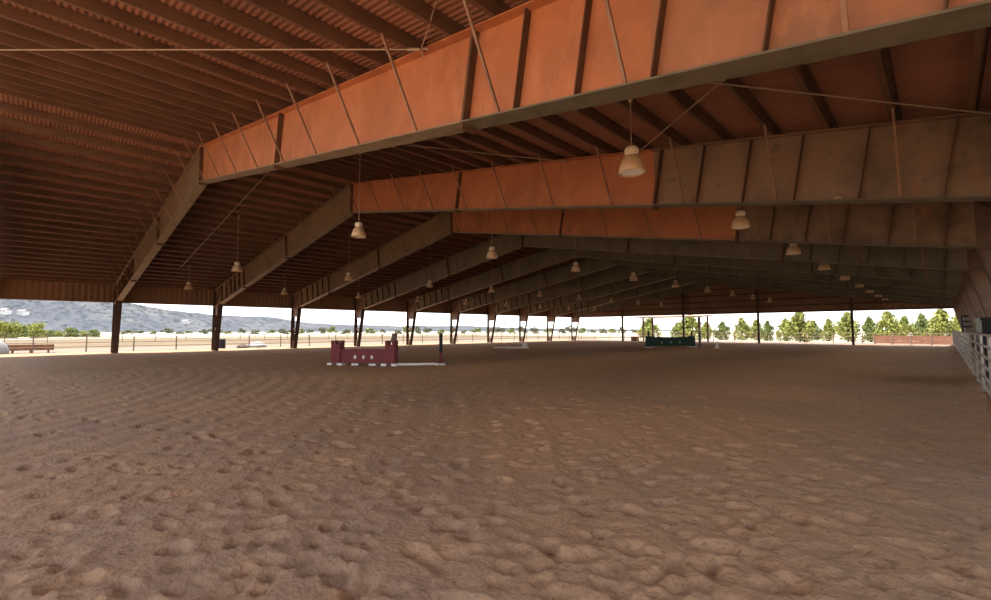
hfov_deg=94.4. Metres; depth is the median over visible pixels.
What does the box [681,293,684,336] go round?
post
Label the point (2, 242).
roof purlin
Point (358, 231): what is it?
lamp
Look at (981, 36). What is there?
roof purlin
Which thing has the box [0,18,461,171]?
roof purlin
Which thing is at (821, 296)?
roof beam
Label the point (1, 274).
roof purlin
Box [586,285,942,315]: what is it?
wall
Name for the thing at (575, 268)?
lamp
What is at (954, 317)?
tree
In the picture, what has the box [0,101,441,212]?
roof purlin
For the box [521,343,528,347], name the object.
block
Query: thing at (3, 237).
roof purlin
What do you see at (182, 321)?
house
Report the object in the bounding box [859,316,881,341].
tree
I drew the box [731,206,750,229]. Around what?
lamp
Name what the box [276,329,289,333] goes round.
bush
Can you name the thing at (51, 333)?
bush
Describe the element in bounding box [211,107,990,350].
steel frame
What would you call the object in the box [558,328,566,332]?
bush
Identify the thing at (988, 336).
fence
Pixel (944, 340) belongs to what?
wall
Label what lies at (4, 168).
roof purlin
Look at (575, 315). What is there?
steel frame
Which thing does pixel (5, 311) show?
house
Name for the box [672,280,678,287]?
lamp
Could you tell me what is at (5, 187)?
roof purlin
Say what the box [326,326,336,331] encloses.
bush
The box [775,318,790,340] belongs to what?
tree
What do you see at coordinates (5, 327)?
bush
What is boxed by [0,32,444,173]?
roof purlin
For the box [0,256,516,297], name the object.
roof purlin
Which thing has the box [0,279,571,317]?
wall
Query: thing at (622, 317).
post
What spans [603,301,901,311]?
roof beam
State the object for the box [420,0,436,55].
rod
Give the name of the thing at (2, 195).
roof purlin
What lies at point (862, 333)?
fence
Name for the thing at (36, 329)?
bush
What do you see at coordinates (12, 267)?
roof purlin
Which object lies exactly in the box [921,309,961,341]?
tree
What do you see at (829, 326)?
tree
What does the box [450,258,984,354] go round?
steel frame
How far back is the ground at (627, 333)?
164.09 m
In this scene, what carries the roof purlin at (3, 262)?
on the steel frame at (548, 257)
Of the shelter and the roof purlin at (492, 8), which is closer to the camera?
the roof purlin at (492, 8)
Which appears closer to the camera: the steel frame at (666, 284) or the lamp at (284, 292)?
the lamp at (284, 292)
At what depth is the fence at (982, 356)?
10.45 m
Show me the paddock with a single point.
(320, 339)
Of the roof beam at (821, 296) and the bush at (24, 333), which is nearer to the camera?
the roof beam at (821, 296)
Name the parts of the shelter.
post, post, post, post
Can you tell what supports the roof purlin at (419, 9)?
on the steel frame at (548, 257)
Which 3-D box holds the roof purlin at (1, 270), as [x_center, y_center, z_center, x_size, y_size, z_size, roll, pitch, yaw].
[-8.307,-0.338,48.471,0.153,0.222,61.200,-4,-5,44]
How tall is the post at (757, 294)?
6.400 m
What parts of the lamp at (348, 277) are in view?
lamp shade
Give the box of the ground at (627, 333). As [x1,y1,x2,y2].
[0,331,945,342]
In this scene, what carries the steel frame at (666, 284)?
on the yard at (77, 350)
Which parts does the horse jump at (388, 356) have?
wall panel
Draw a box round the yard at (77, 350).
[10,338,949,554]
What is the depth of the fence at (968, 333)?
16.36 m
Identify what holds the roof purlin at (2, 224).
on the steel frame at (548, 257)
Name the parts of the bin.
lid, leg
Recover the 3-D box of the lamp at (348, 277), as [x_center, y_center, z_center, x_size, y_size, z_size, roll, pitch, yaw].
[-8.847,-2.644,27.689,0.469,2.971,0.878,1,-4,-19]
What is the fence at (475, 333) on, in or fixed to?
on the paddock
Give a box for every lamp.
[184,264,192,289]
[232,212,241,271]
[281,273,287,294]
[344,232,352,280]
[351,220,365,238]
[359,166,359,211]
[426,244,434,287]
[486,247,497,258]
[489,260,493,292]
[571,237,579,271]
[618,98,645,177]
[629,273,636,280]
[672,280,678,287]
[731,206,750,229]
[786,243,800,254]
[818,263,830,269]
[840,275,849,279]
[855,284,863,287]
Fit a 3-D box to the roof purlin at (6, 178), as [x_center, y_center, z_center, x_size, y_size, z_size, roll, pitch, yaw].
[1.616,-3.361,38.966,0.153,0.222,61.200,-4,-5,44]
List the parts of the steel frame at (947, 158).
splice plate, splice plate, splice plate, splice plate, splice plate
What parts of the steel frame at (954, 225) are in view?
splice plate, splice plate, splice plate, splice plate, splice plate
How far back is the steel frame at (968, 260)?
22.09 m
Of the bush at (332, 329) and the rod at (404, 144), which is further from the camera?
the bush at (332, 329)
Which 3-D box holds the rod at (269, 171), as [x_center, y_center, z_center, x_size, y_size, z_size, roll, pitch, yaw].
[-14.805,-3.883,24.452,15.708,2.758,0.084,-4,-5,44]
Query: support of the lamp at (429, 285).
hanging from the roof purlin at (6, 178)
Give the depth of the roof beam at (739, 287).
56.08 m
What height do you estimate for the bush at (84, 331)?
2.352 m
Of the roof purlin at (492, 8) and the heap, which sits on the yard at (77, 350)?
the heap
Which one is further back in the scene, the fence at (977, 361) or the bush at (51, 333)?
the bush at (51, 333)
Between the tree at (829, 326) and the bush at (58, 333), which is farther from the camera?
the bush at (58, 333)
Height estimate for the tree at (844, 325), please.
4.590 m
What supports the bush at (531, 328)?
on the ground at (627, 333)
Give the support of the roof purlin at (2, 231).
on the steel frame at (548, 257)
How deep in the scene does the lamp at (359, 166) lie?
14.86 m
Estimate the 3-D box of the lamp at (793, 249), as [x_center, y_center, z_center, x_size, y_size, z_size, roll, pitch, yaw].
[10.933,-2.422,16.879,0.469,1.495,0.878,1,-4,-19]
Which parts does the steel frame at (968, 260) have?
splice plate, splice plate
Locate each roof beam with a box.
[579,307,952,317]
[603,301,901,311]
[629,296,838,305]
[660,291,794,298]
[690,287,747,291]
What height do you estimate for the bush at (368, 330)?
3.215 m
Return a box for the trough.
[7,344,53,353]
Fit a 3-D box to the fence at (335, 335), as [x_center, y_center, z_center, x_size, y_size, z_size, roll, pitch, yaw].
[-12.467,4.808,55.763,0.100,1.370,79.387,-4,-5,44]
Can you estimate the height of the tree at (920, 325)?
4.677 m
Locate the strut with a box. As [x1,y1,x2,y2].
[0,277,489,304]
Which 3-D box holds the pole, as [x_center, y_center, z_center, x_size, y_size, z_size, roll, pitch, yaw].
[-3.516,2.832,20.208,1.749,0.115,0.116,1,-4,-10]
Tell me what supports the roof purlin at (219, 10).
on the steel frame at (548, 257)
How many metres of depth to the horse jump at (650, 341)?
41.05 m
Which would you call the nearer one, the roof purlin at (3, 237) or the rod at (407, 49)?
the rod at (407, 49)
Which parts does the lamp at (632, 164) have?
hanging rod, lamp shade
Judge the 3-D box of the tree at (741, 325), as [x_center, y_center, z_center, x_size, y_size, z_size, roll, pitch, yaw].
[40.434,4.811,75.232,3.027,4.152,2.897,0,-4,3]
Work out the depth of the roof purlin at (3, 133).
17.97 m
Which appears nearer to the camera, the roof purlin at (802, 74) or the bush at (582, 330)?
the roof purlin at (802, 74)
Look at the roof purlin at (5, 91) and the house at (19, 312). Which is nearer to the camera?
the roof purlin at (5, 91)
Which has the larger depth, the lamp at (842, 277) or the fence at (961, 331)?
the lamp at (842, 277)
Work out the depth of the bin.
12.39 m
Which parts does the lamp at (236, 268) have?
lamp shade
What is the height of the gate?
2.425 m
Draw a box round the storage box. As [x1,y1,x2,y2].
[631,336,638,340]
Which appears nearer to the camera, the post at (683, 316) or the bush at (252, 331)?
the post at (683, 316)
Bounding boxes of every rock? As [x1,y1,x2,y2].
[0,340,9,354]
[236,344,247,347]
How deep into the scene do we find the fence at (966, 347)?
18.30 m
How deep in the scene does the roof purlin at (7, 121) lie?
16.89 m
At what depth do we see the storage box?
65.28 m
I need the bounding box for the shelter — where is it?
[634,315,711,341]
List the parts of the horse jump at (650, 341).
panel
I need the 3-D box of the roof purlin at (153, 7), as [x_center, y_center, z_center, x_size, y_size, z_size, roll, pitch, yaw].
[13.847,-3.370,27.011,0.153,0.197,61.200,-4,-5,44]
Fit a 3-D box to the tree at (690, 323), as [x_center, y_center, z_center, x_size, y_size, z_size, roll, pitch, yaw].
[33.597,4.787,79.028,4.857,4.817,5.076,1,-4,-10]
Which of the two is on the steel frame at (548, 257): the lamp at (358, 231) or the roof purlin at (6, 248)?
the roof purlin at (6, 248)
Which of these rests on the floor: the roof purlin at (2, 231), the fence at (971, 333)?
the fence at (971, 333)
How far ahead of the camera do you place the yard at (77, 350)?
51.13 m
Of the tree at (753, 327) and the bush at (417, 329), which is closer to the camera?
the tree at (753, 327)
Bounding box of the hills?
[0,299,738,332]
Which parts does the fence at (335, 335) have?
rail, rail, rail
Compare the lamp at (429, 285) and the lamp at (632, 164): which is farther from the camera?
the lamp at (429, 285)
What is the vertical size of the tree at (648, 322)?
4.280 m
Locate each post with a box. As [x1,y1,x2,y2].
[621,307,623,340]
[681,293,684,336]
[756,289,759,342]
[850,298,854,344]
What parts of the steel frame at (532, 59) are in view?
splice plate, splice plate, splice plate, splice plate, splice plate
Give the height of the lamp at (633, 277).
2.900 m
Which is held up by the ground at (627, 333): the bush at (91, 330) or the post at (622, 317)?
the bush at (91, 330)
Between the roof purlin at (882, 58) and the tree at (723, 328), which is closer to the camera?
the roof purlin at (882, 58)
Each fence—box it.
[0,331,550,342]
[6,332,578,352]
[581,332,945,343]
[959,331,961,354]
[961,331,963,357]
[962,332,965,361]
[964,332,968,364]
[967,332,971,369]
[969,332,976,378]
[973,333,982,389]
[979,333,990,396]
[986,334,990,392]
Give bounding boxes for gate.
[961,315,977,353]
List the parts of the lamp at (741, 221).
lamp shade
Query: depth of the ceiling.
8.94 m
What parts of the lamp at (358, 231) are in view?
lamp shade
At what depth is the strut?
33.23 m
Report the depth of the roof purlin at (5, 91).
14.93 m
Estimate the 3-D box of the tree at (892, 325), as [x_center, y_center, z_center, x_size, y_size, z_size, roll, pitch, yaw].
[50.563,3.543,59.151,2.915,4.611,3.255,0,-4,5]
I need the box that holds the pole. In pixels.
[395,363,435,365]
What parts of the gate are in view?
gate post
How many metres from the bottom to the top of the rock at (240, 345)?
0.385 m
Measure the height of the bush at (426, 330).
4.528 m
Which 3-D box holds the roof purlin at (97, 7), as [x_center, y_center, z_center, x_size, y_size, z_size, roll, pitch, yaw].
[13.185,-3.485,27.666,0.153,0.197,61.200,-4,-5,44]
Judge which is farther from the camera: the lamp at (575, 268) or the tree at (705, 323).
the tree at (705, 323)
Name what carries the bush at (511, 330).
on the ground at (627, 333)
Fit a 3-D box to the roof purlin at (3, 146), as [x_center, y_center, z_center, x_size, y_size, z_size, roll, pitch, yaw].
[3.601,-3.965,37.065,0.153,0.222,61.200,-4,-5,44]
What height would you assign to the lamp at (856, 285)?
1.495 m
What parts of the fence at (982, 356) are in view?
rail, rail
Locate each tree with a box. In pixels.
[635,318,662,336]
[669,322,685,336]
[677,317,706,339]
[701,321,712,338]
[712,321,730,339]
[730,317,751,340]
[749,319,764,339]
[760,319,774,340]
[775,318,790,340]
[783,312,815,341]
[809,320,821,340]
[819,319,835,340]
[834,311,860,341]
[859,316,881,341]
[872,310,903,340]
[896,315,917,338]
[911,312,929,341]
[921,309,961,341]
[949,314,960,329]
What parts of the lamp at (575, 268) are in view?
lamp shade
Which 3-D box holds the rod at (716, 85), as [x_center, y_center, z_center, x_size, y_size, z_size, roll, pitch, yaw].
[3.521,-3.408,7.220,0.061,1.064,8.421,0,-4,0]
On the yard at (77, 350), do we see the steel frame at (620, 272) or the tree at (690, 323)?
the steel frame at (620, 272)
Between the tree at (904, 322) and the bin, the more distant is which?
the tree at (904, 322)
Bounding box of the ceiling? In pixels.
[0,0,990,299]
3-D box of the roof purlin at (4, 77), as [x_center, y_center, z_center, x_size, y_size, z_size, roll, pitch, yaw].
[7.889,-4.404,32.902,0.153,0.197,61.200,-4,-5,44]
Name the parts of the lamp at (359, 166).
hanging rod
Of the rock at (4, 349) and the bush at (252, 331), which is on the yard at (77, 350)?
the rock at (4, 349)
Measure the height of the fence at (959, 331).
1.516 m
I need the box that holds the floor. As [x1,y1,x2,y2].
[0,340,990,599]
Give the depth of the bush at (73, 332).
119.28 m
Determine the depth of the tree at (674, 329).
97.83 m
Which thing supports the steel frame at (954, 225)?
on the yard at (77, 350)
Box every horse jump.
[327,333,397,365]
[645,331,696,347]
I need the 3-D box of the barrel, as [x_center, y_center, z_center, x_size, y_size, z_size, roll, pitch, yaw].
[-24.643,3.963,41.331,0.630,0.890,0.620,-4,-5,44]
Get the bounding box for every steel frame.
[108,0,990,352]
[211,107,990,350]
[290,201,990,347]
[354,234,990,345]
[406,248,985,344]
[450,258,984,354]
[487,265,983,353]
[519,272,977,350]
[547,277,969,343]
[571,281,966,339]
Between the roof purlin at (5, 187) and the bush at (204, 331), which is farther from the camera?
the bush at (204, 331)
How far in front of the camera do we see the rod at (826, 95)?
7.03 m
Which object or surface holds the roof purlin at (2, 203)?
attached to the steel frame at (548, 257)
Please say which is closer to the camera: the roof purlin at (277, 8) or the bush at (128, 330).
the roof purlin at (277, 8)
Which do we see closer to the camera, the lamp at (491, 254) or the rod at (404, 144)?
the rod at (404, 144)
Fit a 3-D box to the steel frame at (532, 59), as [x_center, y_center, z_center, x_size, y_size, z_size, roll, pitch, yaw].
[-11.173,-1.502,16.759,43.480,8.530,0.976,-4,-5,44]
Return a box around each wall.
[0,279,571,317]
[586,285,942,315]
[873,334,952,344]
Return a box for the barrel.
[219,339,225,348]
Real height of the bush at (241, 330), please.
4.193 m
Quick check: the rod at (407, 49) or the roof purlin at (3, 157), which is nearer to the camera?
the rod at (407, 49)
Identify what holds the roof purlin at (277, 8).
attached to the steel frame at (548, 257)
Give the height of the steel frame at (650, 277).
8.530 m
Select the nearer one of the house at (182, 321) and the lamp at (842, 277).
the lamp at (842, 277)
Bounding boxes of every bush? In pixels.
[0,320,23,337]
[12,323,30,336]
[27,322,46,337]
[45,329,55,336]
[54,330,63,336]
[63,327,80,336]
[80,330,88,336]
[87,329,100,335]
[121,329,133,332]
[159,328,174,332]
[199,329,208,333]
[237,328,245,332]
[250,330,259,333]
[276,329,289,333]
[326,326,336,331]
[365,328,377,333]
[415,326,421,333]
[422,327,431,332]
[470,328,482,332]
[494,327,505,332]
[506,327,515,333]
[529,326,538,333]
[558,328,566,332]
[564,325,576,332]
[578,327,585,332]
[599,328,607,332]
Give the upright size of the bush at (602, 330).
3.425 m
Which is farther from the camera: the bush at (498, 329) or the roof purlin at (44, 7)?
the bush at (498, 329)
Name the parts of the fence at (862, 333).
rail, rail, rail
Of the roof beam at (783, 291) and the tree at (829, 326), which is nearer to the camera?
the roof beam at (783, 291)
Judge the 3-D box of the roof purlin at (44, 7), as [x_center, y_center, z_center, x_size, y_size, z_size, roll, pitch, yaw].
[12.523,-3.600,28.320,0.153,0.197,61.200,-4,-5,44]
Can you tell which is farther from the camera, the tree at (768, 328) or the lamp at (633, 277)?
the tree at (768, 328)
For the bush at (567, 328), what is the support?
on the ground at (627, 333)
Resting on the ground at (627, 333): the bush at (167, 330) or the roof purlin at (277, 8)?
the bush at (167, 330)
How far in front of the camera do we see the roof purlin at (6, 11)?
9.57 m
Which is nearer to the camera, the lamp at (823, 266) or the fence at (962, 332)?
the fence at (962, 332)
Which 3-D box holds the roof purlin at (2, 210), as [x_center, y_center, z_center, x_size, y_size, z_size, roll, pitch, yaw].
[-1.030,-2.555,41.501,0.153,0.222,61.200,-4,-5,44]
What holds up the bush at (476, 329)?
on the ground at (627, 333)
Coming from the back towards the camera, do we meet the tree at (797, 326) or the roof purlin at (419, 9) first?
the tree at (797, 326)
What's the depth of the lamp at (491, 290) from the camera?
36.35 m
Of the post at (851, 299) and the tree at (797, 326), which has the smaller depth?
the post at (851, 299)
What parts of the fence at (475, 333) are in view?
rail, rail, rail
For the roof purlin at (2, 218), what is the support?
attached to the steel frame at (548, 257)
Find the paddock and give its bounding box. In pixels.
[1,335,625,348]
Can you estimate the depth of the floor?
4.91 m
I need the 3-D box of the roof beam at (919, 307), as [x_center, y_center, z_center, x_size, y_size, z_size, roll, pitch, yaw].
[27.448,1.645,56.229,43.100,0.180,0.140,-4,-5,44]
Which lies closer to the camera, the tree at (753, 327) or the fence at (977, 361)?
the fence at (977, 361)
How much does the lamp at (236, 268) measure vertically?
2.971 m
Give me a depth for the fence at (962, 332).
20.23 m
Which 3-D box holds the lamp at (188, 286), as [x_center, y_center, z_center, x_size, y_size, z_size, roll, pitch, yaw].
[-20.077,-1.491,30.053,0.469,1.591,0.878,1,-4,-19]
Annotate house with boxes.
[0,308,11,314]
[17,310,29,315]
[181,320,189,323]
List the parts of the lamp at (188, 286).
lamp shade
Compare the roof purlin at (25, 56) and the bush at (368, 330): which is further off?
the bush at (368, 330)
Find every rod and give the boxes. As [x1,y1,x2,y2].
[0,48,420,50]
[181,171,269,266]
[404,144,565,162]
[420,0,436,55]
[638,80,723,153]
[710,82,990,114]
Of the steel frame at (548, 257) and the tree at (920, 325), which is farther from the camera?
the tree at (920, 325)
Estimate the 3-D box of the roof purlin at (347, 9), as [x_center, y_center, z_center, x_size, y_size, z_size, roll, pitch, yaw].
[15.833,-3.025,25.048,0.153,0.197,61.200,-4,-5,44]
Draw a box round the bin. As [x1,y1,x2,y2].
[974,317,990,382]
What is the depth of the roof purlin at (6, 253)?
29.55 m
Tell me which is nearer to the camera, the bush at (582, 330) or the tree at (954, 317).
the tree at (954, 317)
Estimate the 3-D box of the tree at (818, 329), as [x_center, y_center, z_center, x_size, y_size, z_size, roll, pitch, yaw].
[51.437,4.955,74.000,2.643,3.733,2.806,-1,-4,19]
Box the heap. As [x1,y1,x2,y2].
[247,341,266,347]
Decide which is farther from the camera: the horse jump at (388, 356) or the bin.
the horse jump at (388, 356)

